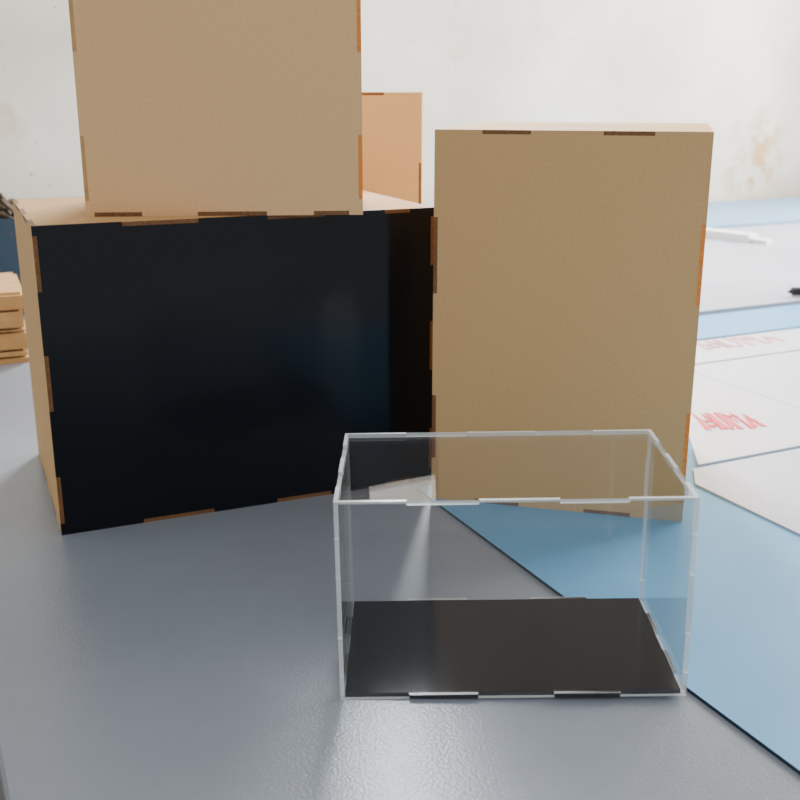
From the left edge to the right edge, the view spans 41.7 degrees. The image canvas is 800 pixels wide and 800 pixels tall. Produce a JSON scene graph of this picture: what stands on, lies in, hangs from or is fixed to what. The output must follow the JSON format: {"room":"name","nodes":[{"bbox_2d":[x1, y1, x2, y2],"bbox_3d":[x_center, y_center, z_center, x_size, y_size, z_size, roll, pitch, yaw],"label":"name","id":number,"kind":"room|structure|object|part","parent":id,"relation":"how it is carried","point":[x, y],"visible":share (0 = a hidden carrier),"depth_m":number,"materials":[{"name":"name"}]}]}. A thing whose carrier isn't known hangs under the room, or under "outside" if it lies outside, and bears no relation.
{"room":"design studio","nodes":[
{"label":"design studio","id":0,"kind":"room"},
{"bbox_2d":[0,777,4,799],"bbox_3d":[1.500,0.434,2.737,11.000,0.050,9.000,0,17,0],"label":"floor","id":1,"kind":"structure","parent":0,"point":[1,788],"depth_m":1.82,"materials":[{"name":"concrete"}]},
{"bbox_2d":[0,315,799,799],"bbox_3d":[0.817,0.147,2.296,3.300,0.750,2.940,-8,18,-24],"label":"work table","id":2,"kind":"object","parent":1,"relation":"on","point":[193,657],"visible":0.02,"depth_m":0.76,"materials":[{"name":"grey laminate"}]},
{"bbox_2d":[0,193,23,314],"bbox_3d":[-0.788,-0.285,2.026,0.135,0.232,0.123,-8,18,-24],"label":"crate","id":3,"kind":"object","parent":2,"relation":"on","point":[9,261],"visible":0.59,"depth_m":1.98,"materials":[{"name":"blue plastic"}]},
{"bbox_2d":[0,272,28,364],"bbox_3d":[-0.684,-0.136,1.738,0.118,0.112,0.217,-7,18,-21],"label":"stack","id":4,"kind":"object","parent":2,"relation":"on","point":[13,338],"visible":0.9,"depth_m":1.66,"materials":[{"name":"brown wood"}]},
{"bbox_2d":[12,190,433,534],"bbox_3d":[-0.198,-0.068,1.175,0.399,0.301,0.259,-7,18,-22],"label":"box","id":5,"kind":"object","parent":2,"relation":"on","point":[181,366],"visible":0.88,"depth_m":1.05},
{"bbox_3d":[-0.380,-0.046,1.101,0.004,0.301,0.259,-7,18,-22],"label":"panel","id":6,"kind":"part","parent":5,"relation":"part of","materials":[{"name":"brown wood"}]},
{"bbox_3d":[-0.248,-0.101,1.288,0.399,0.301,0.004,-7,18,-22],"label":"panel","id":7,"kind":"part","parent":5,"relation":"part of","materials":[{"name":"brown wood"}]},
{"bbox_2d":[68,0,362,216],"bbox_3d":[-0.177,-0.396,1.087,0.267,0.378,0.252,-1,17,-3],"label":"box","id":8,"kind":"object","parent":5,"relation":"on","point":[185,107],"depth_m":0.99,"materials":[{"name":"brown wood"}]},
{"bbox_3d":[-0.198,-0.210,1.133,0.399,0.004,0.259,-7,18,-22],"label":"panel","id":9,"kind":"part","parent":5,"relation":"part of","materials":[{"name":"brown wood"}]},
{"bbox_3d":[-0.198,0.075,1.217,0.399,0.004,0.259,-7,18,-22],"label":"panel","id":10,"kind":"part","parent":5,"relation":"part of","materials":[{"name":"brown wood"}]},
{"bbox_3d":[-0.148,-0.034,1.062,0.399,0.301,0.004,-7,18,-22],"label":"panel","id":11,"kind":"part","parent":5,"relation":"part of","materials":[{"name":"black plastic"}]},
{"bbox_3d":[-0.017,-0.090,1.249,0.004,0.301,0.259,-7,18,-22],"label":"panel","id":12,"kind":"part","parent":5,"relation":"part of","materials":[{"name":"brown wood"}]},
{"bbox_2d":[362,92,424,204],"bbox_3d":[-0.092,-0.245,1.570,0.252,0.415,0.252,1,17,2],"label":"box","id":13,"kind":"object","parent":2,"relation":"on","point":[392,122],"visible":0.13,"depth_m":1.41,"materials":[{"name":"brown wood"}]},
{"bbox_3d":[-0.092,-0.442,1.512,0.252,0.004,0.252,1,17,2],"label":"panel","id":14,"kind":"part","parent":13,"relation":"part of","materials":[{"name":"brown wood"}]},
{"label":"panel","id":15,"kind":"part","parent":13,"relation":"part of","materials":[{"name":"brown wood"}]},
{"bbox_2d":[333,429,699,699],"bbox_3d":[0.080,0.119,0.801,0.247,0.152,0.148,-1,17,1],"label":"display case","id":16,"kind":"object","parent":2,"relation":"on","point":[535,646],"visible":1,"depth_m":0.80,"materials":[{"name":"plastic"}]},
{"bbox_3d":[-0.042,0.121,0.802,0.003,0.152,0.147,-1,17,1],"label":"panel","id":17,"kind":"part","parent":16,"relation":"part of","materials":[{"name":"clear plastic"}]},
{"bbox_3d":[0.080,0.099,0.870,0.247,0.152,0.003,-1,17,0],"label":"panel","id":18,"kind":"part","parent":16,"relation":"part of","materials":[{"name":"clear plastic"}]},
{"bbox_3d":[0.081,0.191,0.822,0.247,0.003,0.147,-1,17,1],"label":"panel","id":19,"kind":"part","parent":16,"relation":"part of","materials":[{"name":"black plastic"}]},
{"bbox_3d":[0.079,0.048,0.779,0.247,0.003,0.147,-1,17,1],"label":"panel","id":20,"kind":"part","parent":16,"relation":"part of","materials":[{"name":"clear plastic"}]},
{"bbox_3d":[0.202,0.117,0.799,0.003,0.152,0.147,-1,17,1],"label":"panel","id":21,"kind":"part","parent":16,"relation":"part of","materials":[{"name":"clear plastic"}]},
{"bbox_2d":[417,440,799,774],"bbox_3d":[0.770,0.065,1.253,1.454,0.003,1.008,-8,18,-24],"label":"sheet","id":22,"kind":"object","parent":2,"relation":"on","point":[744,662],"visible":0.33,"depth_m":0.93,"materials":[{"name":"blue paper"}]},
{"bbox_2d":[689,372,799,466],"bbox_3d":[0.387,0.013,1.417,0.271,0.003,0.359,-8,18,-24],"label":"sheet","id":23,"kind":"object","parent":22,"relation":"on","point":[781,432],"visible":0.47,"depth_m":1.34,"materials":[{"name":"grey paper"}]},
{"bbox_2d":[691,412,766,429],"bbox_3d":[0.425,0.027,1.363,0.085,0.001,0.079,-2,17,-6],"label":"lettering","id":24,"kind":"object","parent":23,"relation":"on","point":[711,418],"visible":0.99,"depth_m":1.36,"materials":[{"name":"red paint"}]},
{"bbox_2d":[693,448,799,535],"bbox_3d":[0.956,0.095,1.143,1.134,0.002,0.634,-8,18,-24],"label":"sheet","id":25,"kind":"object","parent":22,"relation":"on","point":[766,486],"visible":1,"depth_m":1.15,"materials":[{"name":"grey paper"}]},
{"bbox_2d":[694,351,799,408],"bbox_3d":[0.881,-0.054,1.644,0.817,0.002,0.357,-8,18,-24],"label":"sheet","id":26,"kind":"object","parent":22,"relation":"on","point":[776,377],"visible":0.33,"depth_m":1.59,"materials":[{"name":"grey paper"}]},
{"bbox_2d":[695,328,799,364],"bbox_3d":[0.709,-0.107,1.826,0.966,0.005,0.120,-8,18,-24],"label":"sheet","id":27,"kind":"object","parent":2,"relation":"on","point":[791,337],"visible":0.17,"depth_m":1.75,"materials":[{"name":"grey paper"}]},
{"bbox_2d":[697,335,783,349],"bbox_3d":[0.576,-0.100,1.792,0.170,0.001,0.069,-7,18,-21],"label":"lettering","id":28,"kind":"object","parent":27,"relation":"on","point":[719,344],"visible":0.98,"depth_m":1.79,"materials":[{"name":"pink"}]},
{"bbox_2d":[697,304,799,340],"bbox_3d":[0.722,-0.154,1.985,1.134,0.006,0.151,-8,18,-24],"label":"sheet","id":29,"kind":"object","parent":2,"relation":"on","point":[755,321],"visible":0.38,"depth_m":1.94,"materials":[{"name":"blue plastic"}]},
{"bbox_2d":[699,223,799,315],"bbox_3d":[0.976,-0.377,2.686,2.226,0.034,0.941,-8,18,-24],"label":"sheet","id":30,"kind":"object","parent":2,"relation":"on","point":[737,276],"depth_m":2.48,"materials":[{"name":"white paper"}]},
{"bbox_3d":[0.908,-0.469,2.974,0.044,0.022,0.310,-13,21,-38],"label":"foam strip","id":31,"kind":"part","parent":30,"relation":"part of","materials":[{"name":"white plastic"}]},
{"bbox_2d":[788,287,799,295],"bbox_3d":[0.863,-0.222,2.144,0.142,0.021,0.021,-1,17,-2],"label":"marker pen","id":32,"kind":"object","parent":30,"relation":"on","point":[794,291],"visible":1,"depth_m":2.14,"materials":[{"name":"black plastic"}]},
{"bbox_2d":[706,197,799,228],"bbox_3d":[0.709,-0.571,3.364,2.268,0.020,0.546,-8,18,-24],"label":"sheet","id":33,"kind":"object","parent":2,"relation":"on","point":[757,212],"visible":0.02,"depth_m":3.52,"materials":[{"name":"white paper"}]},
{"bbox_2d":[0,0,799,206],"bbox_3d":[-0.399,-1.549,3.002,4.828,3.600,0.122,-8,18,-24],"label":"wall","id":34,"kind":"structure","parent":0,"point":[731,66],"depth_m":3.50,"materials":[{"name":"white paint"}]},
{"bbox_2d":[431,121,713,521],"bbox_3d":[0.190,-0.103,1.147,0.258,0.379,0.252,4,17,14],"label":"box","id":35,"kind":"object","parent":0,"point":[568,257],"depth_m":1.02,"materials":[{"name":"brown wood"}]}
]}

